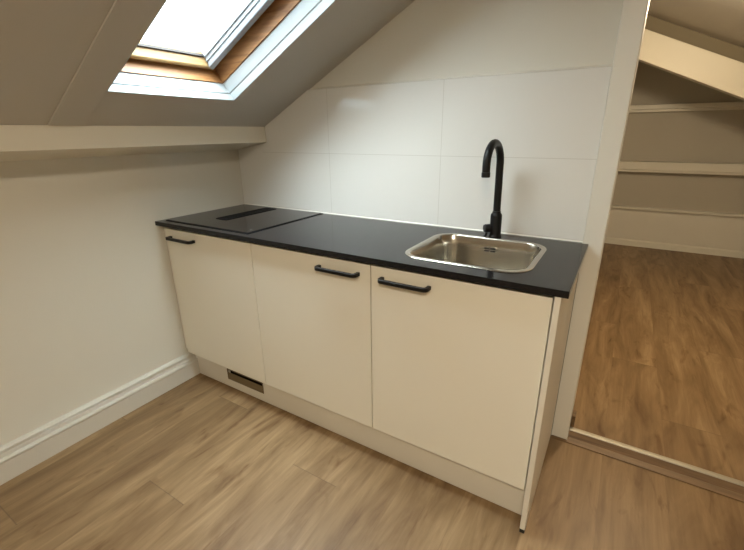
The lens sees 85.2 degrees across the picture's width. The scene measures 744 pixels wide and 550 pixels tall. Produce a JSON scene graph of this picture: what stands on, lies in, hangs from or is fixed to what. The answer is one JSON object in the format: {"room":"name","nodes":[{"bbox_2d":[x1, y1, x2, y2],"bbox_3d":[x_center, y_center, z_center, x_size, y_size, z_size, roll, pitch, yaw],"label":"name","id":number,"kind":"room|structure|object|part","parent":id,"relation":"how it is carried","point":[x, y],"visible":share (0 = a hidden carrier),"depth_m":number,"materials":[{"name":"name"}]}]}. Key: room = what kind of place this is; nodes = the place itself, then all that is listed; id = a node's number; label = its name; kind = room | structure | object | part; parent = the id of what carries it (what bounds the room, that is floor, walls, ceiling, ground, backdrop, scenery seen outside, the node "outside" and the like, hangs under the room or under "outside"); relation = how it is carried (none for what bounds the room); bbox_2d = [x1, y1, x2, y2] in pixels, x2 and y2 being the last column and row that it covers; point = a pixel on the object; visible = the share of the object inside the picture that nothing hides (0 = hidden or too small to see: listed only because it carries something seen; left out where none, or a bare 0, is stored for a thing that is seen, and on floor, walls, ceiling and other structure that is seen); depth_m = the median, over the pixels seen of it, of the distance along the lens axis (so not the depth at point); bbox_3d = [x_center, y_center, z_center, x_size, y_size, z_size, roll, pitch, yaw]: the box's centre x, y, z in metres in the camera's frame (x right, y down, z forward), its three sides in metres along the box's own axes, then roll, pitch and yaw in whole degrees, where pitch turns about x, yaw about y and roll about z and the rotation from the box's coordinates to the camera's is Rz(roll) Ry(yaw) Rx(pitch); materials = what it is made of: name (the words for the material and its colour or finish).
{"room":"attic kitchen","nodes":[
{"label":"attic kitchen","id":0,"kind":"room"},
{"bbox_2d":[0,149,243,445],"bbox_3d":[-1.755,0.351,1.153,0.100,1.220,3.800,11,23,30],"label":"wall","id":1,"kind":"structure","parent":0,"point":[89,307],"depth_m":1.79,"materials":[{"name":"paint"}]},
{"bbox_2d":[0,352,199,484],"bbox_3d":[-1.818,0.950,1.091,0.050,0.133,3.088,11,23,30],"label":"baseboard","id":2,"kind":"structure","parent":1,"relation":"attached to","point":[19,455],"depth_m":1.86,"materials":[{"name":"paint"}]},
{"bbox_2d":[0,125,265,161],"bbox_3d":[-1.619,-0.251,0.843,0.238,0.122,3.592,11,23,30],"label":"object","id":3,"kind":"structure","parent":1,"relation":"attached to","point":[17,142],"depth_m":1.60,"materials":[{"name":"paint"}]},
{"bbox_2d":[0,373,743,549],"bbox_3d":[-0.131,1.307,0.382,3.950,0.100,3.700,11,23,30],"label":"floor","id":4,"kind":"structure","parent":0,"point":[207,463],"depth_m":1.53,"materials":[{"name":"brown wood"}]},
{"bbox_2d":[164,227,265,383],"bbox_3d":[-0.659,0.142,2.220,0.645,0.878,0.577,11,23,30],"label":"base cabinet","id":5,"kind":"object","parent":4,"relation":"on","point":[214,275],"depth_m":1.96,"materials":[{"name":"beige"}]},
{"bbox_3d":[-1.031,0.079,2.164,0.044,0.712,0.018,11,23,30],"label":"filler strip","id":6,"kind":"part","parent":5,"relation":"part of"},
{"bbox_3d":[-0.928,-0.168,1.946,0.190,0.013,0.037,11,23,30],"label":"handle","id":7,"kind":"part","parent":5,"relation":"part of","materials":[{"name":"black metal"}]},
{"bbox_2d":[251,243,372,427],"bbox_3d":[-0.127,0.246,1.912,0.599,0.878,0.577,11,23,30],"label":"base cabinet","id":8,"kind":"object","parent":4,"relation":"on","point":[315,310],"visible":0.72,"depth_m":1.66,"materials":[{"name":"beige"}]},
{"bbox_3d":[-0.134,-0.014,1.487,0.190,0.013,0.037,11,23,30],"label":"handle","id":9,"kind":"part","parent":8,"relation":"part of","materials":[{"name":"black metal"}]},
{"bbox_2d":[155,204,588,298],"bbox_3d":[-0.127,-0.184,1.777,1.883,0.021,0.574,11,23,30],"label":"countertop","id":10,"kind":"structure","parent":8,"relation":"on","point":[366,240],"depth_m":1.55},
{"bbox_2d":[166,204,322,233],"bbox_3d":[-0.645,-0.303,2.086,0.583,0.006,0.523,11,23,30],"label":"induction hob","id":11,"kind":"object","parent":10,"relation":"in","point":[246,219],"visible":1,"depth_m":2.04,"materials":[{"name":"black glass"}]},
{"bbox_2d":[405,233,546,272],"bbox_3d":[0.379,-0.015,1.492,0.438,0.166,0.404,11,23,30],"label":"sink","id":12,"kind":"object","parent":10,"relation":"in","point":[480,252],"visible":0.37,"depth_m":1.61,"materials":[{"name":"silver metal"}]},
{"bbox_2d":[481,139,503,237],"bbox_3d":[0.451,-0.317,1.540,0.072,0.381,0.195,10,22,30],"label":"tap","id":13,"kind":"object","parent":10,"relation":"on","point":[494,228],"visible":1,"depth_m":1.57,"materials":[{"name":"black metal"}]},
{"bbox_3d":[0.467,-0.190,1.639,0.025,0.033,0.033,-2,20,-5],"label":"lever","id":14,"kind":"part","parent":13,"relation":"part of","materials":[{"name":"black metal"}]},
{"bbox_2d":[195,355,525,514],"bbox_3d":[-0.238,0.632,1.893,1.848,0.162,0.034,11,23,30],"label":"plinth","id":15,"kind":"object","parent":4,"relation":"on","point":[503,494],"visible":0.76,"depth_m":1.73,"materials":[{"name":"beige wood"}]},
{"bbox_2d":[227,368,263,393],"bbox_3d":[-0.659,0.551,2.137,0.288,0.084,0.034,11,23,30],"label":"floor vent","id":16,"kind":"object","parent":15,"relation":"in","point":[249,384],"depth_m":2.14,"materials":[{"name":"brown metal"}]},
{"bbox_2d":[371,264,554,489],"bbox_3d":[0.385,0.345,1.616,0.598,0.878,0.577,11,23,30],"label":"door","id":17,"kind":"structure","parent":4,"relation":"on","point":[458,365],"depth_m":1.36,"materials":[{"name":"beige"}]},
{"bbox_3d":[0.103,0.032,1.350,0.190,0.013,0.037,11,23,30],"label":"handle","id":18,"kind":"part","parent":17,"relation":"part of","materials":[{"name":"black metal"}]},
{"bbox_2d":[519,273,578,533],"bbox_3d":[0.656,0.394,1.470,0.018,0.878,0.558,11,23,30],"label":"end panel","id":19,"kind":"object","parent":4,"relation":"on","point":[562,307],"visible":0.87,"depth_m":1.32,"materials":[{"name":"beige"}]},
{"bbox_2d":[0,0,743,126],"bbox_3d":[0.820,-0.983,1.343,4.035,1.226,7.560,11,23,30],"label":"ceiling","id":20,"kind":"structure","parent":0,"point":[44,43],"depth_m":1.54,"materials":[{"name":"paint"}]},
{"bbox_2d":[48,0,164,125],"bbox_3d":[-0.403,-0.791,0.897,1.604,0.836,0.114,11,23,30],"label":"trim","id":21,"kind":"structure","parent":20,"relation":"attached to","point":[126,22],"depth_m":1.19,"materials":[{"name":"paint"}]},
{"bbox_2d":[106,0,335,100],"bbox_3d":[-0.399,-0.919,1.260,0.982,0.630,0.542,11,23,30],"label":"window","id":22,"kind":"structure","parent":20,"relation":"attached to","point":[254,33],"depth_m":1.56,"materials":[{"name":"paint"}]},
{"bbox_3d":[-0.429,-0.981,1.257,0.896,0.511,0.416,11,23,30],"label":"sash","id":23,"kind":"part","parent":22,"relation":"part of","materials":[{"name":"brown wood"}]},
{"bbox_3d":[-0.412,-0.944,1.260,0.944,0.542,0.542,11,23,30],"label":"frame","id":24,"kind":"part","parent":22,"relation":"part of","materials":[{"name":"brown wood"}]},
{"bbox_2d":[645,15,743,62],"bbox_3d":[2.778,-1.579,3.227,2.549,1.015,0.029,11,23,30],"label":"trim","id":25,"kind":"structure","parent":20,"relation":"attached to","point":[671,30],"depth_m":3.23,"materials":[{"name":"paint"}]},
{"bbox_2d":[238,0,623,242],"bbox_3d":[0.067,-0.477,1.968,1.930,2.200,0.114,11,23,30],"label":"wall","id":26,"kind":"structure","parent":0,"point":[401,129],"depth_m":1.66,"materials":[{"name":"tile"}]},
{"bbox_2d":[570,410,576,426],"bbox_3d":[0.929,0.661,1.863,0.014,0.058,0.052,11,23,30],"label":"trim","id":27,"kind":"structure","parent":26,"relation":"attached to","point":[574,411],"depth_m":1.84,"materials":[{"name":"brown wood"}]},
{"bbox_2d":[551,0,649,438],"bbox_3d":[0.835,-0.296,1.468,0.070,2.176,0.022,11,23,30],"label":"trim","id":28,"kind":"structure","parent":26,"relation":"attached to","point":[634,12],"depth_m":1.46,"materials":[{"name":"paint"}]},
{"bbox_2d":[552,426,743,502],"bbox_3d":[1.634,0.862,1.391,1.878,0.029,0.088,11,23,30],"label":"threshold","id":29,"kind":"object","parent":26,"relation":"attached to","point":[711,481],"depth_m":1.65,"materials":[{"name":"brown wood"}]},
{"bbox_2d":[567,243,743,481],"bbox_3d":[2.363,0.292,3.137,2.750,0.125,3.810,11,23,30],"label":"floor","id":30,"kind":"structure","parent":0,"point":[662,370],"depth_m":2.40,"materials":[{"name":"brown wood"}]},
{"bbox_2d":[612,61,743,213],"bbox_3d":[3.275,-1.338,4.268,2.650,2.176,0.100,11,23,30],"label":"wall","id":31,"kind":"structure","parent":0,"point":[713,136],"depth_m":4.22,"materials":[{"name":"paint"}]},
{"bbox_2d":[605,237,743,258],"bbox_3d":[3.296,-0.323,4.544,2.550,0.074,0.022,11,23,30],"label":"baseboard","id":32,"kind":"structure","parent":31,"relation":"attached to","point":[629,242],"depth_m":4.48,"materials":[{"name":"paint"}]},
{"bbox_2d":[606,205,743,250],"bbox_3d":[3.286,-0.533,4.456,2.548,0.382,0.051,11,23,30],"label":"baseboard","id":33,"kind":"structure","parent":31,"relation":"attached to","point":[720,230],"depth_m":4.42,"materials":[{"name":"paint"}]},
{"bbox_2d":[618,161,743,174],"bbox_3d":[3.262,-1.118,4.218,2.548,0.107,0.119,11,23,30],"label":"wall shelf","id":34,"kind":"object","parent":31,"relation":"attached to","point":[628,166],"visible":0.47,"depth_m":4.19,"materials":[{"name":"paint"}]},
{"bbox_2d":[629,101,743,112],"bbox_3d":[3.269,-1.680,4.042,2.548,0.070,0.069,11,23,30],"label":"wall shelf","id":35,"kind":"object","parent":31,"relation":"attached to","point":[717,105],"visible":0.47,"depth_m":4.06,"materials":[{"name":"paint"}]},
{"bbox_3d":[2.510,0.382,0.739,0.100,1.352,7.560,11,23,30],"label":"wall","id":36,"kind":"structure","parent":0,"visible":0},
{"bbox_2d":[639,29,743,99],"bbox_3d":[2.740,-1.425,3.213,2.549,1.056,0.120,11,23,30],"label":"beam","id":37,"kind":"structure","parent":36,"relation":"attached to","point":[723,74],"depth_m":3.19,"materials":[{"name":"paint"}]}
]}

